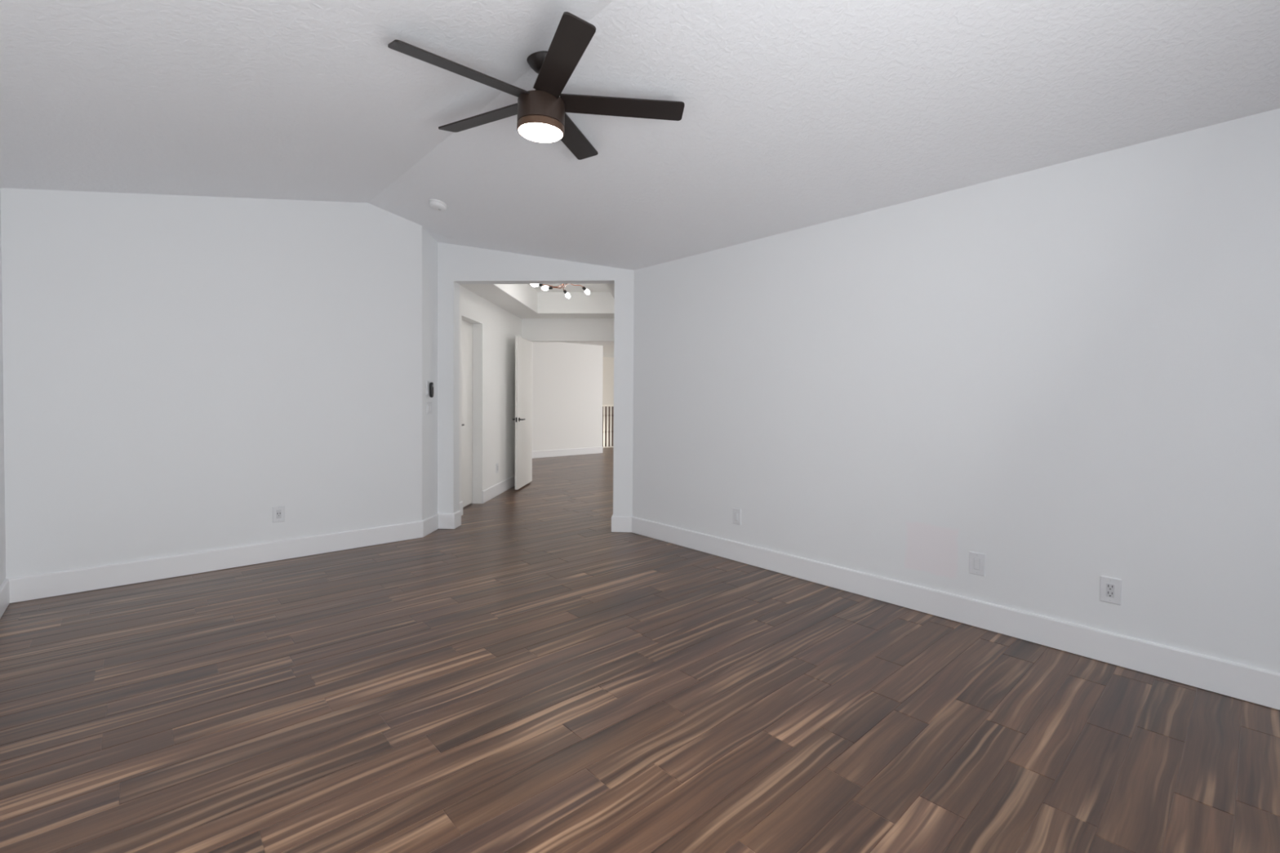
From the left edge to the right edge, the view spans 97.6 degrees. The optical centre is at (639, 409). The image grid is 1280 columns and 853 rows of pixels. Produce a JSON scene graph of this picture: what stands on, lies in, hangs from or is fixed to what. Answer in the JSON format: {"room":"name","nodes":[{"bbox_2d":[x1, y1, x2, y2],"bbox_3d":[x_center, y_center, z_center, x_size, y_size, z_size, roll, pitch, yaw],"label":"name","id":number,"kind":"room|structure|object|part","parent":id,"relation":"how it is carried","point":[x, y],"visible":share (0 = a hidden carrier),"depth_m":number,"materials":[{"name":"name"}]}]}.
{"room":"empty bedroom","nodes":[
{"label":"empty bedroom","id":0,"kind":"room"},
{"bbox_2d":[0,187,5,586],"bbox_3d":[-1.057,0.018,0.186,0.120,2.642,8.733,-1,1,-42],"label":"wall","id":1,"kind":"structure","parent":0,"point":[2,533],"depth_m":3.42,"materials":[{"name":"white paint"}]},
{"bbox_2d":[0,578,9,618],"bbox_3d":[-1.055,1.208,0.298,0.015,0.153,8.613,-1,1,-42],"label":"baseboard","id":2,"kind":"structure","parent":1,"relation":"attached to","point":[4,588],"depth_m":3.36,"materials":[{"name":"white paint"}]},
{"bbox_2d":[0,187,422,578],"bbox_3d":[-3.065,-0.277,4.332,2.702,3.055,0.120,-1,1,-42],"label":"wall","id":3,"kind":"structure","parent":0,"point":[179,371],"depth_m":4.11,"materials":[{"name":"white paint"}]},
{"bbox_2d":[8,520,422,603],"bbox_3d":[-2.982,1.122,4.349,2.588,0.153,0.015,-1,1,-42],"label":"baseboard","id":4,"kind":"structure","parent":3,"relation":"attached to","point":[33,587],"depth_m":4.10,"materials":[{"name":"white paint"}]},
{"bbox_2d":[272,505,284,522],"bbox_3d":[-2.869,0.831,4.448,0.083,0.128,0.010,-1,1,-42],"label":"wall outlet","id":5,"kind":"object","parent":3,"relation":"attached to","point":[278,512],"visible":1,"depth_m":4.45,"materials":[{"name":"white plastic"}]},
{"bbox_2d":[276,509,281,518],"bbox_3d":[-2.867,0.831,4.446,0.033,0.067,0.004,-1,1,-42],"label":"receptacle","id":6,"kind":"object","parent":5,"relation":"attached to","point":[278,511],"depth_m":4.45,"materials":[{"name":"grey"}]},
{"bbox_2d":[422,226,521,520],"bbox_3d":[-2.010,-0.286,7.011,0.160,2.990,3.633,0,1,3],"label":"wall","id":7,"kind":"structure","parent":0,"point":[495,329],"depth_m":6.89,"materials":[{"name":"white paint"}]},
{"bbox_2d":[426,381,430,395],"bbox_3d":[-2.008,-0.202,5.321,0.016,0.135,0.070,0,1,3],"label":"cradle","id":8,"kind":"object","parent":7,"relation":"attached to","point":[427,382],"visible":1,"depth_m":5.29,"materials":[{"name":"white plastic"}]},
{"bbox_2d":[429,382,433,397],"bbox_3d":[-1.984,-0.186,5.333,0.030,0.146,0.044,0,1,3],"label":"remote control","id":9,"kind":"object","parent":8,"relation":"in","point":[431,384],"visible":1,"depth_m":5.32,"materials":[{"name":"black plastic"}]},
{"bbox_2d":[426,402,431,414],"bbox_3d":[-2.010,-0.011,5.353,0.012,0.118,0.105,0,1,3],"label":"light switch","id":10,"kind":"object","parent":7,"relation":"attached to","point":[428,404],"visible":1,"depth_m":5.34,"materials":[{"name":"white plastic"}]},
{"bbox_2d":[422,513,438,537],"bbox_3d":[-2.015,1.109,5.391,0.015,0.153,0.360,0,1,3],"label":"baseboard","id":11,"kind":"structure","parent":7,"relation":"attached to","point":[430,524],"depth_m":5.37,"materials":[{"name":"white paint"}]},
{"bbox_2d":[437,512,454,528],"bbox_3d":[-1.925,1.107,5.560,0.177,0.153,0.015,0,1,3],"label":"baseboard","id":12,"kind":"structure","parent":7,"relation":"attached to","point":[446,521],"depth_m":5.55,"materials":[{"name":"white paint"}]},
{"bbox_2d":[453,510,461,528],"bbox_3d":[-1.840,1.106,5.638,0.015,0.153,0.180,0,1,3],"label":"baseboard","id":13,"kind":"structure","parent":7,"relation":"attached to","point":[457,514],"depth_m":5.63,"materials":[{"name":"white paint"}]},
{"bbox_2d":[459,501,462,515],"bbox_3d":[-1.986,1.099,5.970,0.015,0.153,0.498,0,1,3],"label":"baseboard","id":14,"kind":"structure","parent":7,"relation":"attached to","point":[460,502],"depth_m":6.18,"materials":[{"name":"white paint"}]},
{"bbox_2d":[462,320,472,506],"bbox_3d":[-2.063,0.057,6.548,0.096,2.193,0.677,0,1,3],"label":"door","id":15,"kind":"structure","parent":7,"relation":"in","point":[467,327],"depth_m":6.71,"materials":[{"name":"white paint"}]},
{"bbox_2d":[482,475,515,503],"bbox_3d":[-1.892,1.066,7.814,0.015,0.153,1.825,0,1,3],"label":"baseboard","id":16,"kind":"structure","parent":7,"relation":"attached to","point":[488,494],"depth_m":7.51,"materials":[{"name":"white paint"}]},
{"bbox_2d":[532,342,603,458],"bbox_3d":[-2.595,-0.208,12.011,4.450,2.645,0.140,-1,1,-42],"label":"wall","id":17,"kind":"structure","parent":0,"point":[567,377],"depth_m":12.74,"materials":[{"name":"white paint"}]},
{"bbox_2d":[532,446,602,457],"bbox_3d":[-2.618,0.986,11.915,4.630,0.153,0.015,-1,1,-42],"label":"baseboard","id":18,"kind":"structure","parent":17,"relation":"attached to","point":[562,452],"depth_m":12.75,"materials":[{"name":"white paint"}]},
{"bbox_2d":[521,318,613,480],"bbox_3d":[-0.899,-0.260,8.714,1.885,2.890,0.120,0,1,3],"label":"wall","id":19,"kind":"structure","parent":0,"point":[532,330],"depth_m":8.65,"materials":[{"name":"white paint"}]},
{"bbox_2d":[512,336,532,489],"bbox_3d":[-1.707,0.041,8.250,0.159,2.150,0.834,0,1,3],"label":"door","id":20,"kind":"structure","parent":19,"relation":"in","point":[523,347],"depth_m":8.14,"materials":[{"name":"white paint"}]},
{"bbox_2d":[564,342,613,357],"bbox_3d":[0.170,-1.540,11.876,9.008,0.100,9.390,-1,1,-42],"label":"ceiling","id":21,"kind":"structure","parent":0,"point":[608,347],"depth_m":13.38,"materials":[{"name":"white paint"}]},
{"bbox_2d":[602,356,613,446],"bbox_3d":[-1.276,0.787,16.872,4.290,4.795,0.120,-1,1,-42],"label":"wall","id":22,"kind":"structure","parent":0,"point":[607,362],"depth_m":17.04,"materials":[{"name":"white paint"}]},
{"bbox_2d":[0,447,1279,852],"bbox_3d":[1.592,1.212,7.054,13.200,0.060,15.290,-1,1,-42],"label":"floor","id":23,"kind":"structure","parent":0,"point":[529,674],"depth_m":2.28,"materials":[{"name":"brown wood"}]},
{"bbox_2d":[602,404,613,448],"bbox_3d":[-0.123,0.439,15.696,4.150,1.150,0.070,-1,1,-42],"label":"stair railing","id":24,"kind":"object","parent":23,"relation":"on","point":[605,406],"visible":0.09,"depth_m":15.04,"materials":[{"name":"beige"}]},
{"bbox_2d":[0,0,1279,319],"bbox_3d":[0.495,-1.560,3.224,6.518,0.561,11.217,-1,1,-42],"label":"ceiling","id":25,"kind":"structure","parent":0,"point":[797,114],"depth_m":2.74,"materials":[{"name":"white paint"}]},
{"bbox_2d":[429,199,447,211],"bbox_3d":[-1.670,-1.687,4.638,0.143,0.065,0.144,0,1,-38],"label":"smoke detector","id":26,"kind":"object","parent":25,"relation":"attached to","point":[437,205],"visible":1,"depth_m":4.60,"materials":[{"name":"white plastic"}]},
{"bbox_2d":[387,11,684,159],"bbox_3d":[-0.531,-1.567,2.758,1.319,0.412,1.382,0,1,-40],"label":"ceiling fan","id":27,"kind":"object","parent":25,"relation":"hanging from","point":[542,117],"visible":1,"depth_m":2.71,"materials":[{"name":"black wood"}]},
{"bbox_3d":[-0.800,-1.530,2.533,0.617,0.008,0.134,-1,17,-40],"label":"blade","id":28,"kind":"part","parent":27,"relation":"part of","materials":[{"name":"black wood"}]},
{"bbox_3d":[-0.833,-1.560,3.005,0.617,0.008,0.134,4,17,32],"label":"blade","id":29,"kind":"part","parent":27,"relation":"part of","materials":[{"name":"brown wood"}]},
{"bbox_3d":[-0.340,-1.506,2.419,0.134,0.008,0.617,14,-1,-22],"label":"blade","id":30,"kind":"part","parent":27,"relation":"part of","materials":[{"name":"brown wood"}]},
{"bbox_3d":[-0.393,-1.555,3.183,0.134,0.008,0.617,-10,0,14],"label":"blade","id":31,"kind":"part","parent":27,"relation":"part of","materials":[{"name":"black wood"}]},
{"bbox_3d":[-0.089,-1.522,2.821,0.617,0.008,0.134,2,-9,-4],"label":"blade","id":32,"kind":"part","parent":27,"relation":"part of","materials":[{"name":"black wood"}]},
{"bbox_2d":[530,284,590,297],"bbox_3d":[-0.844,-1.552,6.767,0.656,0.234,0.869,1,1,27],"label":"ceiling lamp","id":33,"kind":"object","parent":25,"relation":"attached to","point":[544,287],"visible":0.49,"depth_m":6.80,"materials":[{"name":"white glass"}]},
{"bbox_3d":[-1.148,-1.472,6.791,0.096,0.055,0.054,1,1,9],"label":"bulb","id":34,"kind":"part","parent":33,"relation":"part of","materials":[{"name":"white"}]},
{"bbox_3d":[-0.661,-1.472,7.001,0.090,0.066,0.056,-1,1,-42],"label":"bulb","id":35,"kind":"part","parent":33,"relation":"part of","materials":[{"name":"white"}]},
{"bbox_2d":[632,108,1279,672],"bbox_3d":[2.529,0.009,2.669,0.120,2.619,7.610,-1,1,-42],"label":"wall","id":36,"kind":"structure","parent":0,"point":[1066,375],"depth_m":3.08,"materials":[{"name":"paint"}]},
{"bbox_2d":[437,242,634,516],"bbox_3d":[-1.061,-0.220,5.575,2.122,2.923,0.150,0,1,3],"label":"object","id":37,"kind":"structure","parent":36,"relation":"in","point":[457,264],"depth_m":5.50,"materials":[{"name":"white paint"}]},
{"bbox_2d":[611,515,631,532],"bbox_3d":[-0.177,1.120,5.471,0.206,0.153,0.015,0,1,3],"label":"baseboard","id":38,"kind":"structure","parent":36,"relation":"attached to","point":[619,523],"depth_m":5.46,"materials":[{"name":"white paint"}]},
{"bbox_2d":[732,507,741,524],"bbox_3d":[0.778,0.863,4.518,0.012,0.128,0.083,-1,1,-42],"label":"wall outlet","id":39,"kind":"object","parent":36,"relation":"attached to","point":[736,513],"visible":1,"depth_m":4.51,"materials":[{"name":"white plastic"}]},
{"bbox_2d":[734,511,737,520],"bbox_3d":[0.777,0.863,4.517,0.004,0.067,0.033,-1,1,-42],"label":"receptacle","id":40,"kind":"object","parent":39,"relation":"attached to","point":[735,513],"depth_m":4.51,"materials":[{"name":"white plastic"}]},
{"bbox_2d":[631,516,1279,710],"bbox_3d":[2.430,1.188,2.689,0.015,0.153,7.490,-1,1,-42],"label":"baseboard","id":41,"kind":"structure","parent":36,"relation":"attached to","point":[1255,685],"depth_m":3.08,"materials":[{"name":"white paint"}]},
{"bbox_2d":[968,551,985,576],"bbox_3d":[1.942,0.889,3.229,0.012,0.128,0.083,-1,1,-42],"label":"wall outlet","id":42,"kind":"object","parent":36,"relation":"attached to","point":[976,560],"visible":1,"depth_m":3.23,"materials":[{"name":"white plastic"}]},
{"bbox_2d":[973,557,980,569],"bbox_3d":[1.941,0.889,3.228,0.004,0.067,0.033,-1,1,-42],"label":"receptacle","id":43,"kind":"object","parent":42,"relation":"attached to","point":[976,560],"depth_m":3.22,"materials":[{"name":"white plastic"}]},
{"bbox_2d":[1099,575,1121,604],"bbox_3d":[2.342,0.900,2.788,0.010,0.128,0.083,-1,1,-42],"label":"wall outlet","id":44,"kind":"object","parent":36,"relation":"attached to","point":[1110,588],"visible":1,"depth_m":2.78,"materials":[{"name":"white plastic"}]},
{"bbox_2d":[1106,582,1115,598],"bbox_3d":[2.340,0.900,2.786,0.004,0.067,0.033,-1,1,-42],"label":"receptacle","id":45,"kind":"object","parent":44,"relation":"attached to","point":[1110,587],"depth_m":2.78,"materials":[{"name":"grey plastic"}]}
]}

